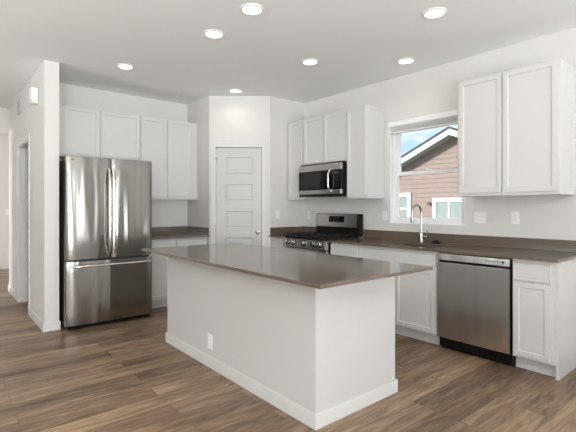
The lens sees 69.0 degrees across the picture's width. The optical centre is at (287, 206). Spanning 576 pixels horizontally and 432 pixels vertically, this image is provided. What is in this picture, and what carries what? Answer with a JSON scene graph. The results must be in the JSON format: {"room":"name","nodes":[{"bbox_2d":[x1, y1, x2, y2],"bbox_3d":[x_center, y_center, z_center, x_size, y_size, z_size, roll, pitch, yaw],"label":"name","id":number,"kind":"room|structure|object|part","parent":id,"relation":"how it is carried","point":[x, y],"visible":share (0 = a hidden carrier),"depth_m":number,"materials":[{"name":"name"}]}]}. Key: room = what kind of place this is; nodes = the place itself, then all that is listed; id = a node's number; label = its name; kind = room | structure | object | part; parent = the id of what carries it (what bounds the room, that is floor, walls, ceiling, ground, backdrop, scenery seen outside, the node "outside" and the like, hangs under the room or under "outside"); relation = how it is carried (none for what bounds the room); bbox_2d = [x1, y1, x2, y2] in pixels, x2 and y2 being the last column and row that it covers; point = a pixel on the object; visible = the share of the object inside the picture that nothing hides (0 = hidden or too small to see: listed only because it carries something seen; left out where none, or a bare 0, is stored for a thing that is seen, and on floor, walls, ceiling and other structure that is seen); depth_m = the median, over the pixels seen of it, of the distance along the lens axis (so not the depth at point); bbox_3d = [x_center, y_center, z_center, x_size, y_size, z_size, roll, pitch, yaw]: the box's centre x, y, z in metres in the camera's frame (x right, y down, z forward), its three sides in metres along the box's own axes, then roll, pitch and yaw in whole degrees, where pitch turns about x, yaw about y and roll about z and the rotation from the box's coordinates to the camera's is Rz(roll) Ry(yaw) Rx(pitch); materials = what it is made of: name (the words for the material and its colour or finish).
{"room":"kitchen","nodes":[
{"label":"kitchen","id":0,"kind":"room"},
{"bbox_2d":[0,134,8,268],"bbox_3d":[-6.724,-0.114,8.120,8.150,2.800,0.160,0,0,-40],"label":"wall","id":1,"kind":"structure","parent":0,"point":[4,139],"depth_m":8.71,"materials":[{"name":"white paint"}]},
{"bbox_2d":[0,108,8,134],"bbox_3d":[-6.109,-0.114,5.051,4.859,2.800,0.140,0,0,-40],"label":"wall","id":2,"kind":"structure","parent":0,"point":[4,113],"depth_m":6.43,"materials":[{"name":"white paint"}]},
{"bbox_2d":[9,60,58,322],"bbox_3d":[-3.354,-0.114,5.436,0.136,2.800,2.802,0,0,-40],"label":"wall","id":3,"kind":"structure","parent":0,"point":[41,121],"depth_m":4.44,"materials":[{"name":"white paint"}]},
{"bbox_2d":[17,98,20,114],"bbox_3d":[-3.587,-1.339,5.594,0.016,0.190,0.260,0,0,-40],"label":"air vent","id":4,"kind":"object","parent":3,"relation":"in","point":[19,100],"visible":1,"depth_m":5.56,"materials":[{"name":"grey paint"}]},
{"bbox_2d":[17,133,29,314],"bbox_3d":[-3.319,0.205,5.382,0.150,2.162,0.954,0,0,-40],"label":"door","id":5,"kind":"structure","parent":3,"relation":"in","point":[23,146],"depth_m":5.67,"materials":[{"name":"white paint"}]},
{"bbox_2d":[29,87,38,105],"bbox_3d":[-2.783,-1.210,4.585,0.074,0.168,0.160,0,0,-40],"label":"door chime","id":6,"kind":"object","parent":3,"relation":"attached to","point":[33,91],"visible":1,"depth_m":4.53,"materials":[{"name":"white plastic"}]},
{"bbox_3d":[-2.777,-1.137,4.590,0.060,0.022,0.130,0,0,-40],"label":"plate","id":7,"kind":"part","parent":6,"relation":"part of","materials":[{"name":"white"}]},
{"bbox_2d":[8,285,60,331],"bbox_3d":[-3.351,1.241,5.430,0.162,0.090,2.816,0,0,-40],"label":"baseboard","id":8,"kind":"structure","parent":3,"relation":"attached to","point":[51,326],"depth_m":4.40,"materials":[{"name":"white paint"}]},
{"bbox_2d":[59,83,186,226],"bbox_3d":[-1.757,-0.114,6.080,3.142,2.800,0.140,0,0,-40],"label":"wall","id":9,"kind":"structure","parent":0,"point":[165,212],"depth_m":5.81,"materials":[{"name":"white paint"}]},
{"bbox_2d":[59,104,139,160],"bbox_3d":[-2.413,-0.887,5.223,1.030,0.602,0.333,0,0,-40],"label":"upper cabinet","id":10,"kind":"object","parent":9,"relation":"attached to","point":[83,132],"visible":0.7,"depth_m":5.10,"materials":[{"name":"white paint"}]},
{"bbox_3d":[-2.474,-0.890,4.967,0.456,0.572,0.018,0,0,-40],"label":"door","id":11,"kind":"part","parent":10,"relation":"part of","materials":[{"name":"white paint"}]},
{"bbox_3d":[-2.106,-0.890,5.274,0.479,0.572,0.018,0,0,-40],"label":"door","id":12,"kind":"part","parent":10,"relation":"part of","materials":[{"name":"white paint"}]},
{"bbox_2d":[140,116,196,199],"bbox_3d":[-1.700,-0.647,5.819,0.820,1.082,0.333,0,0,-40],"label":"upper cabinet","id":13,"kind":"object","parent":9,"relation":"attached to","point":[170,145],"visible":0.88,"depth_m":5.70,"materials":[{"name":"white paint"}]},
{"bbox_3d":[-1.774,-0.655,5.551,0.348,1.042,0.018,0,0,-40],"label":"door","id":14,"kind":"part","parent":13,"relation":"part of","materials":[{"name":"white paint"}]},
{"bbox_3d":[-1.493,-0.655,5.786,0.363,1.042,0.018,0,0,-40],"label":"door","id":15,"kind":"part","parent":13,"relation":"part of","materials":[{"name":"white paint"}]},
{"bbox_2d":[152,226,186,234],"bbox_3d":[-1.836,0.332,5.909,0.918,0.102,0.019,0,0,-40],"label":"backsplash","id":16,"kind":"structure","parent":9,"relation":"attached to","point":[174,229],"depth_m":6.01,"materials":[{"name":"brown stone"}]},
{"bbox_2d":[187,96,208,243],"bbox_3d":[-1.247,-0.114,5.991,0.090,2.800,0.651,0,0,-40],"label":"wall","id":17,"kind":"structure","parent":0,"point":[198,111],"depth_m":5.88,"materials":[{"name":"white paint"}]},
{"bbox_2d":[209,96,269,246],"bbox_3d":[-0.659,-0.114,5.768,0.830,2.800,0.090,0,0,-1],"label":"wall","id":18,"kind":"structure","parent":0,"point":[232,119],"depth_m":5.72,"materials":[{"name":"white paint"}]},
{"bbox_2d":[211,143,266,246],"bbox_3d":[-0.670,0.205,5.715,0.758,2.162,0.132,0,0,-4],"label":"door","id":19,"kind":"structure","parent":18,"relation":"in","point":[238,175],"depth_m":5.73,"materials":[{"name":"white paint"}]},
{"bbox_2d":[270,96,303,246],"bbox_3d":[-0.030,-0.114,5.970,0.631,2.800,0.090,0,0,-40],"label":"wall","id":20,"kind":"structure","parent":0,"point":[283,112],"depth_m":5.86,"materials":[{"name":"white paint"}]},
{"bbox_2d":[275,210,279,218],"bbox_3d":[-0.143,0.104,5.810,0.072,0.116,0.010,0,0,-40],"label":"light switch","id":21,"kind":"object","parent":20,"relation":"attached to","point":[277,212],"visible":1,"depth_m":5.80,"materials":[{"name":"white plastic"}]},
{"bbox_2d":[0,0,575,108],"bbox_3d":[-2.199,-1.589,2.819,8.600,0.150,14.300,0,0,-40],"label":"ceiling","id":22,"kind":"structure","parent":0,"point":[356,44],"depth_m":3.81,"materials":[{"name":"white paint"}]},
{"bbox_2d":[116,63,134,69],"bbox_3d":[-1.745,-1.507,4.500,0.186,0.012,0.186,0,0,-40],"label":"recessed light","id":23,"kind":"object","parent":22,"relation":"in","point":[120,65],"visible":1,"depth_m":4.49,"materials":[{"name":"white"}]},
{"bbox_2d":[203,29,224,38],"bbox_3d":[-0.646,-1.507,3.657,0.186,0.012,0.186,0,0,-40],"label":"recessed light","id":24,"kind":"object","parent":22,"relation":"in","point":[211,33],"visible":1,"depth_m":3.64,"materials":[{"name":"white"}]},
{"bbox_2d":[228,89,242,92],"bbox_3d":[-0.682,-1.507,5.446,0.186,0.012,0.186,0,0,-40],"label":"recessed light","id":25,"kind":"object","parent":22,"relation":"in","point":[229,90],"visible":1,"depth_m":5.42,"materials":[{"name":"white"}]},
{"bbox_2d":[240,3,263,14],"bbox_3d":[-0.276,-1.507,3.204,0.186,0.012,0.186,0,0,-40],"label":"recessed light","id":26,"kind":"object","parent":22,"relation":"in","point":[249,8],"visible":1,"depth_m":3.19,"materials":[{"name":"white plastic"}]},
{"bbox_2d":[301,58,318,64],"bbox_3d":[0.229,-1.507,4.361,0.186,0.012,0.186,0,0,-40],"label":"recessed light","id":27,"kind":"object","parent":22,"relation":"in","point":[310,61],"visible":1,"depth_m":4.34,"materials":[{"name":"white"}]},
{"bbox_2d":[397,57,414,63],"bbox_3d":[1.219,-1.507,4.330,0.186,0.012,0.186,0,0,-40],"label":"recessed light","id":28,"kind":"object","parent":22,"relation":"in","point":[407,60],"visible":1,"depth_m":4.31,"materials":[{"name":"white"}]},
{"bbox_2d":[422,7,446,18],"bbox_3d":[1.140,-1.507,3.262,0.186,0.012,0.186,0,0,-40],"label":"recessed light","id":29,"kind":"object","parent":22,"relation":"in","point":[435,12],"visible":1,"depth_m":3.24,"materials":[{"name":"white"}]},
{"bbox_2d":[0,269,575,431],"bbox_3d":[-2.314,1.346,2.723,8.300,0.120,14.300,0,0,-40],"label":"floor","id":30,"kind":"structure","parent":0,"point":[118,376],"depth_m":2.96,"materials":[{"name":"brown wood"}]},
{"bbox_2d":[59,156,151,329],"bbox_3d":[-2.191,0.379,4.902,0.906,1.815,0.993,0,0,-40],"label":"refrigerator","id":31,"kind":"object","parent":30,"relation":"on","point":[105,204],"visible":0.97,"depth_m":4.53,"materials":[{"name":"grey metal"}]},
{"bbox_3d":[-2.122,0.010,4.463,0.449,1.077,0.080,0,0,-40],"label":"fridge door","id":32,"kind":"part","parent":31,"relation":"part of","materials":[{"name":"silver metal"}]},
{"bbox_3d":[-1.947,0.903,4.610,0.906,0.663,0.080,0,0,-40],"label":"freezer drawer","id":33,"kind":"part","parent":31,"relation":"part of","materials":[{"name":"silver metal"}]},
{"bbox_3d":[-1.927,0.046,4.529,0.025,0.942,0.083,0,0,-40],"label":"handle","id":34,"kind":"part","parent":31,"relation":"part of","materials":[{"name":"silver metal"}]},
{"bbox_3d":[-1.872,0.046,4.575,0.025,0.942,0.083,0,0,-40],"label":"handle","id":35,"kind":"part","parent":31,"relation":"part of","materials":[{"name":"silver metal"}]},
{"bbox_3d":[-1.772,0.010,4.755,0.451,1.077,0.080,0,0,-40],"label":"fridge door","id":36,"kind":"part","parent":31,"relation":"part of","materials":[{"name":"silver metal"}]},
{"bbox_2d":[149,237,206,307],"bbox_3d":[-1.643,0.847,5.680,0.911,0.879,0.619,0,0,-40],"label":"base cabinet","id":37,"kind":"object","parent":30,"relation":"on","point":[159,262],"visible":0.19,"depth_m":5.33,"materials":[{"name":"white paint"}]},
{"bbox_3d":[-1.624,0.877,5.306,0.440,0.582,0.020,0,0,-40],"label":"door","id":38,"kind":"part","parent":37,"relation":"part of","materials":[{"name":"white paint"}]},
{"bbox_3d":[-1.624,0.504,5.306,0.440,0.135,0.020,0,0,-40],"label":"drawer","id":39,"kind":"part","parent":37,"relation":"part of","materials":[{"name":"white paint"}]},
{"bbox_2d":[152,226,208,239],"bbox_3d":[-1.632,0.344,5.664,0.918,0.125,0.658,0,0,-40],"label":"countertop","id":40,"kind":"structure","parent":37,"relation":"on","point":[174,232],"depth_m":5.88,"materials":[{"name":"brown stone"}]},
{"bbox_3d":[-1.280,0.504,5.592,0.435,0.135,0.020,0,0,-40],"label":"drawer","id":41,"kind":"part","parent":37,"relation":"part of","materials":[{"name":"white paint"}]},
{"bbox_2d":[271,237,284,248],"bbox_3d":[0.113,0.847,5.808,0.619,0.879,0.334,0,0,-40],"label":"base cabinet","id":42,"kind":"object","parent":30,"relation":"on","point":[275,242],"visible":0.06,"depth_m":5.63,"materials":[{"name":"white paint"}]},
{"bbox_2d":[269,226,315,237],"bbox_3d":[0.098,0.344,5.795,0.658,0.125,0.340,0,0,-40],"label":"countertop","id":43,"kind":"structure","parent":42,"relation":"on","point":[278,232],"depth_m":5.89,"materials":[{"name":"brown stone"}]},
{"bbox_2d":[165,257,397,429],"bbox_3d":[-0.203,0.846,3.459,0.789,0.881,2.075,0,0,-40],"label":"kitchen island","id":44,"kind":"object","parent":30,"relation":"on","point":[320,357],"visible":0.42,"depth_m":2.76,"materials":[{"name":"grey paint"}]},
{"bbox_2d":[208,334,211,349],"bbox_3d":[-0.627,1.081,3.366,0.008,0.116,0.072,0,0,-40],"label":"wall outlet","id":45,"kind":"object","parent":44,"relation":"attached to","point":[209,335],"visible":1,"depth_m":3.36,"materials":[{"name":"white plastic"}]},
{"bbox_3d":[-0.203,1.241,3.459,0.789,0.090,2.075,0,0,-40],"label":"baseboard","id":46,"kind":"part","parent":44,"relation":"part of","materials":[{"name":"white paint"}]},
{"bbox_2d":[141,243,432,288],"bbox_3d":[-0.208,0.394,3.283,1.014,0.021,2.353,0,0,-40],"label":"island countertop","id":47,"kind":"structure","parent":44,"relation":"on","point":[304,268],"depth_m":2.85,"materials":[{"name":"brown stone"}]},
{"bbox_2d":[283,213,362,253],"bbox_3d":[0.421,0.687,5.332,0.712,1.198,0.776,0,0,-40],"label":"gas range","id":48,"kind":"object","parent":30,"relation":"on","point":[328,226],"visible":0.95,"depth_m":5.28,"materials":[{"name":"silver metal"}]},
{"bbox_3d":[0.203,0.447,5.150,0.054,0.109,0.770,0,0,-40],"label":"control panel","id":49,"kind":"part","parent":48,"relation":"part of","materials":[{"name":"silver metal"}]},
{"bbox_3d":[0.210,0.801,5.155,0.036,0.580,0.764,0,0,-40],"label":"oven door","id":50,"kind":"part","parent":48,"relation":"part of","materials":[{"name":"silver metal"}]},
{"bbox_2d":[284,235,358,240],"bbox_3d":[0.418,0.380,5.329,0.565,0.020,0.776,0,0,-40],"label":"cooktop","id":51,"kind":"object","parent":48,"relation":"in","point":[289,237],"depth_m":5.09,"materials":[{"name":"black metal"}]},
{"bbox_2d":[331,242,360,257],"bbox_3d":[0.868,0.847,4.903,0.619,0.879,0.438,0,0,-40],"label":"base cabinet","id":52,"kind":"object","parent":30,"relation":"on","point":[351,250],"visible":0.21,"depth_m":4.69,"materials":[{"name":"white paint"}]},
{"bbox_2d":[360,244,440,345],"bbox_3d":[1.303,0.847,4.383,0.619,0.879,0.915,0,0,-40],"label":"base cabinet","id":53,"kind":"object","parent":30,"relation":"on","point":[415,293],"visible":0.5,"depth_m":4.03,"materials":[{"name":"white paint"}]},
{"bbox_3d":[1.217,0.877,4.018,0.020,0.582,0.442,0,0,-40],"label":"door","id":54,"kind":"part","parent":53,"relation":"part of","materials":[{"name":"white paint"}]},
{"bbox_2d":[327,229,575,262],"bbox_3d":[1.462,0.344,4.162,0.658,0.125,2.347,0,0,-40],"label":"countertop","id":55,"kind":"structure","parent":53,"relation":"on","point":[533,249],"depth_m":3.97,"materials":[{"name":"brown stone"}]},
{"bbox_2d":[390,243,443,247],"bbox_3d":[1.312,0.498,4.288,0.410,0.182,0.699,0,0,-40],"label":"sink","id":56,"kind":"object","parent":55,"relation":"in","point":[398,243],"visible":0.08,"depth_m":4.50,"materials":[{"name":"silver metal"}]},
{"bbox_2d":[410,204,427,242],"bbox_3d":[1.393,0.174,4.454,0.217,0.420,0.106,0,0,-40],"label":"kitchen faucet","id":57,"kind":"object","parent":55,"relation":"on","point":[421,236],"visible":1,"depth_m":4.50,"materials":[{"name":"grey metal"}]},
{"bbox_3d":[1.373,0.119,4.471,0.195,0.310,0.025,0,0,-40],"label":"spout","id":58,"kind":"part","parent":57,"relation":"part of","materials":[{"name":"grey metal"}]},
{"bbox_2d":[419,232,423,242],"bbox_3d":[1.438,0.325,4.525,0.056,0.118,0.056,0,0,-40],"label":"base","id":59,"kind":"object","parent":57,"relation":"attached to","point":[421,236],"depth_m":4.51,"materials":[{"name":"grey metal"}]},
{"bbox_2d":[431,240,440,243],"bbox_3d":[1.554,0.365,4.403,0.099,0.037,0.099,0,0,-40],"label":"stopper","id":60,"kind":"object","parent":55,"relation":"on","point":[434,241],"visible":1,"depth_m":4.38,"materials":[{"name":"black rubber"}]},
{"bbox_2d":[437,252,515,366],"bbox_3d":[1.792,0.848,3.768,0.598,0.876,0.637,0,0,-40],"label":"dishwasher","id":61,"kind":"object","parent":30,"relation":"on","point":[475,293],"visible":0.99,"depth_m":3.55,"materials":[{"name":"silver metal"}]},
{"bbox_3d":[1.624,1.236,3.628,0.024,0.100,0.633,0,0,-40],"label":"kick plate","id":62,"kind":"part","parent":61,"relation":"part of","materials":[{"name":"black metal"}]},
{"bbox_2d":[513,259,575,380],"bbox_3d":[2.118,0.847,3.407,0.619,0.879,0.320,0,0,-40],"label":"base cabinet","id":63,"kind":"object","parent":30,"relation":"on","point":[544,293],"visible":0.83,"depth_m":3.21,"materials":[{"name":"white paint"}]},
{"bbox_3d":[1.876,0.504,3.229,0.020,0.135,0.264,0,0,-40],"label":"drawer","id":64,"kind":"part","parent":63,"relation":"part of","materials":[{"name":"white paint"}]},
{"bbox_3d":[1.876,0.877,3.229,0.020,0.582,0.264,0,0,-40],"label":"door","id":65,"kind":"part","parent":63,"relation":"part of","materials":[{"name":"white paint"}]},
{"bbox_3d":[2.223,0.847,3.299,0.595,0.879,0.020,0,0,-40],"label":"panel","id":66,"kind":"part","parent":63,"relation":"part of","materials":[{"name":"white paint"}]},
{"bbox_2d":[304,27,575,239],"bbox_3d":[0.881,-0.114,5.489,0.150,2.800,14.150,0,0,-40],"label":"wall","id":67,"kind":"structure","parent":0,"point":[434,90],"depth_m":4.31,"materials":[{"name":"white paint"}]},
{"bbox_2d":[288,120,319,199],"bbox_3d":[0.224,-0.645,5.900,0.329,1.086,0.330,0,0,-40],"label":"upper cabinet","id":68,"kind":"object","parent":67,"relation":"attached to","point":[295,129],"visible":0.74,"depth_m":5.80,"materials":[{"name":"white paint"}]},
{"bbox_3d":[0.102,-0.653,5.803,0.018,1.046,0.298,0,0,-40],"label":"door","id":69,"kind":"part","parent":68,"relation":"part of","materials":[{"name":"white paint"}]},
{"bbox_2d":[307,211,310,218],"bbox_3d":[0.304,0.116,6.056,0.008,0.116,0.072,0,0,-40],"label":"wall outlet","id":70,"kind":"object","parent":67,"relation":"attached to","point":[308,212],"visible":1,"depth_m":6.05,"materials":[{"name":"white plastic"}]},
{"bbox_2d":[304,226,315,231],"bbox_3d":[0.349,0.332,5.992,0.019,0.102,0.320,0,0,-40],"label":"backsplash","id":71,"kind":"structure","parent":67,"relation":"attached to","point":[306,228],"depth_m":6.03,"materials":[{"name":"brown stone"}]},
{"bbox_2d":[304,109,346,164],"bbox_3d":[0.580,-0.874,5.474,0.329,0.628,0.774,0,0,-40],"label":"upper cabinet","id":72,"kind":"object","parent":67,"relation":"attached to","point":[325,136],"visible":0.73,"depth_m":5.33,"materials":[{"name":"white paint"}]},
{"bbox_3d":[0.338,-0.871,5.521,0.018,0.610,0.374,0,0,-40],"label":"door","id":73,"kind":"part","parent":72,"relation":"part of","materials":[{"name":"white paint"}]},
{"bbox_2d":[299,161,346,197],"bbox_3d":[0.526,-0.342,5.425,0.472,0.428,0.762,0,0,-40],"label":"microwave","id":74,"kind":"object","parent":72,"relation":"attached to","point":[321,180],"visible":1,"depth_m":5.24,"materials":[{"name":"silver metal"}]},
{"bbox_3d":[0.355,-0.335,5.373,0.034,0.239,0.622,0,0,-40],"label":"door","id":75,"kind":"part","parent":74,"relation":"part of","materials":[{"name":"black glass"}]},
{"bbox_3d":[0.505,-0.326,5.132,0.064,0.292,0.023,0,0,-40],"label":"handle","id":76,"kind":"part","parent":74,"relation":"part of","materials":[{"name":"silver metal"}]},
{"bbox_3d":[0.600,-0.335,5.080,0.034,0.239,0.137,0,0,-40],"label":"control panel","id":77,"kind":"part","parent":74,"relation":"part of","materials":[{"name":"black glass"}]},
{"bbox_3d":[0.584,-0.871,5.227,0.018,0.610,0.373,0,0,-40],"label":"door","id":78,"kind":"part","parent":72,"relation":"part of","materials":[{"name":"white paint"}]},
{"bbox_2d":[347,104,383,198],"bbox_3d":[0.930,-0.645,5.055,0.329,1.086,0.309,0,0,-40],"label":"upper cabinet","id":79,"kind":"object","parent":67,"relation":"attached to","point":[365,123],"visible":1,"depth_m":4.95,"materials":[{"name":"white paint"}]},
{"bbox_3d":[0.810,-0.653,4.957,0.018,1.046,0.288,0,0,-40],"label":"door","id":80,"kind":"part","parent":79,"relation":"part of","materials":[{"name":"white paint"}]},
{"bbox_2d":[382,211,386,219],"bbox_3d":[1.158,0.101,5.031,0.010,0.116,0.072,0,0,-40],"label":"light switch","id":81,"kind":"object","parent":67,"relation":"attached to","point":[384,213],"visible":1,"depth_m":5.03,"materials":[{"name":"white plastic"}]},
{"bbox_2d":[388,109,457,134],"bbox_3d":[1.514,-0.633,4.631,0.078,0.738,0.944,0,0,-40],"label":"window blind","id":82,"kind":"object","parent":67,"relation":"attached to","point":[448,118],"visible":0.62,"depth_m":4.61,"materials":[{"name":"white plastic"}]},
{"bbox_3d":[1.524,-0.949,4.639,0.040,0.040,0.900,0,0,-40],"label":"head rail","id":83,"kind":"part","parent":82,"relation":"part of","materials":[{"name":"white plastic"}]},
{"bbox_3d":[1.526,-0.873,4.640,0.048,0.019,0.896,0,0,-40],"label":"rail","id":84,"kind":"part","parent":82,"relation":"part of","materials":[{"name":"white plastic"}]},
{"bbox_2d":[390,127,464,225],"bbox_3d":[1.558,-0.391,4.667,0.134,1.165,0.920,0,0,-40],"label":"window","id":85,"kind":"structure","parent":67,"relation":"in","point":[395,140],"depth_m":4.97,"materials":[{"name":"white plastic"}]},
{"bbox_3d":[1.594,-0.653,4.697,0.030,0.569,0.848,0,0,-40],"label":"sash","id":86,"kind":"part","parent":85,"relation":"part of","materials":[{"name":"white plastic"}]},
{"bbox_3d":[1.570,-0.128,4.677,0.030,0.567,0.848,0,0,-40],"label":"sash","id":87,"kind":"part","parent":85,"relation":"part of","materials":[{"name":"clear glass"}]},
{"bbox_2d":[364,229,575,252],"bbox_3d":[1.707,0.332,4.367,0.019,0.102,2.347,0,0,-40],"label":"backsplash","id":88,"kind":"structure","parent":67,"relation":"attached to","point":[476,240],"depth_m":4.10,"materials":[{"name":"brown stone"}]},
{"bbox_2d":[474,212,485,223],"bbox_3d":[1.898,0.104,4.146,0.010,0.116,0.118,0,0,-40],"label":"light switch","id":89,"kind":"object","parent":67,"relation":"attached to","point":[479,217],"visible":1,"depth_m":4.14,"materials":[{"name":"white plastic"}]},
{"bbox_2d":[511,212,518,223],"bbox_3d":[2.109,0.102,3.895,0.008,0.116,0.072,0,0,-40],"label":"wall outlet","id":90,"kind":"object","parent":67,"relation":"attached to","point":[514,215],"visible":1,"depth_m":3.89,"materials":[{"name":"white plastic"}]},
{"bbox_2d":[513,214,516,221],"bbox_3d":[2.107,0.102,3.893,0.002,0.066,0.033,0,0,-40],"label":"receptacle","id":91,"kind":"object","parent":90,"relation":"attached to","point":[514,215],"depth_m":3.89,"materials":[{"name":"grey plastic"}]},
{"bbox_2d":[458,58,573,196],"bbox_3d":[2.008,-0.645,3.765,0.329,1.086,0.865,0,0,-40],"label":"upper cabinet","id":92,"kind":"object","parent":67,"relation":"attached to","point":[516,126],"visible":1,"depth_m":3.57,"materials":[{"name":"white paint"}]},
{"bbox_3d":[1.751,-0.653,3.829,0.018,1.046,0.390,0,0,-40],"label":"door","id":93,"kind":"part","parent":92,"relation":"part of","materials":[{"name":"white paint"}]},
{"bbox_3d":[2.019,-0.653,3.509,0.018,1.046,0.423,0,0,-40],"label":"door","id":94,"kind":"part","parent":92,"relation":"part of","materials":[{"name":"white paint"}]},
{"label":"outside","id":95,"kind":"structure","parent":0,"visible":0},
{"bbox_3d":[11.120,1.886,16.746,29.700,0.200,50.000,0,0,-40],"label":"ground","id":96,"kind":"structure","parent":95,"visible":0},
{"bbox_2d":[400,126,461,218],"bbox_3d":[8.016,-0.309,15.182,8.470,4.190,10.400,0,0,-40],"label":"house","id":97,"kind":"structure","parent":96,"relation":"on","point":[437,196],"depth_m":13.27,"materials":[{"name":"wood"}]},
{"bbox_2d":[400,197,406,216],"bbox_3d":[3.828,0.056,14.279,0.012,0.800,0.576,0,0,-40],"label":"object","id":98,"kind":"structure","parent":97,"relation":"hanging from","point":[403,200],"depth_m":14.18,"materials":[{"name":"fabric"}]},
{"bbox_2d":[437,202,461,218],"bbox_3d":[4.967,0.349,12.915,0.012,1.015,0.850,0,0,-40],"label":"window","id":99,"kind":"structure","parent":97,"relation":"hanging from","point":[444,209],"depth_m":12.89,"materials":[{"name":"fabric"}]}
]}

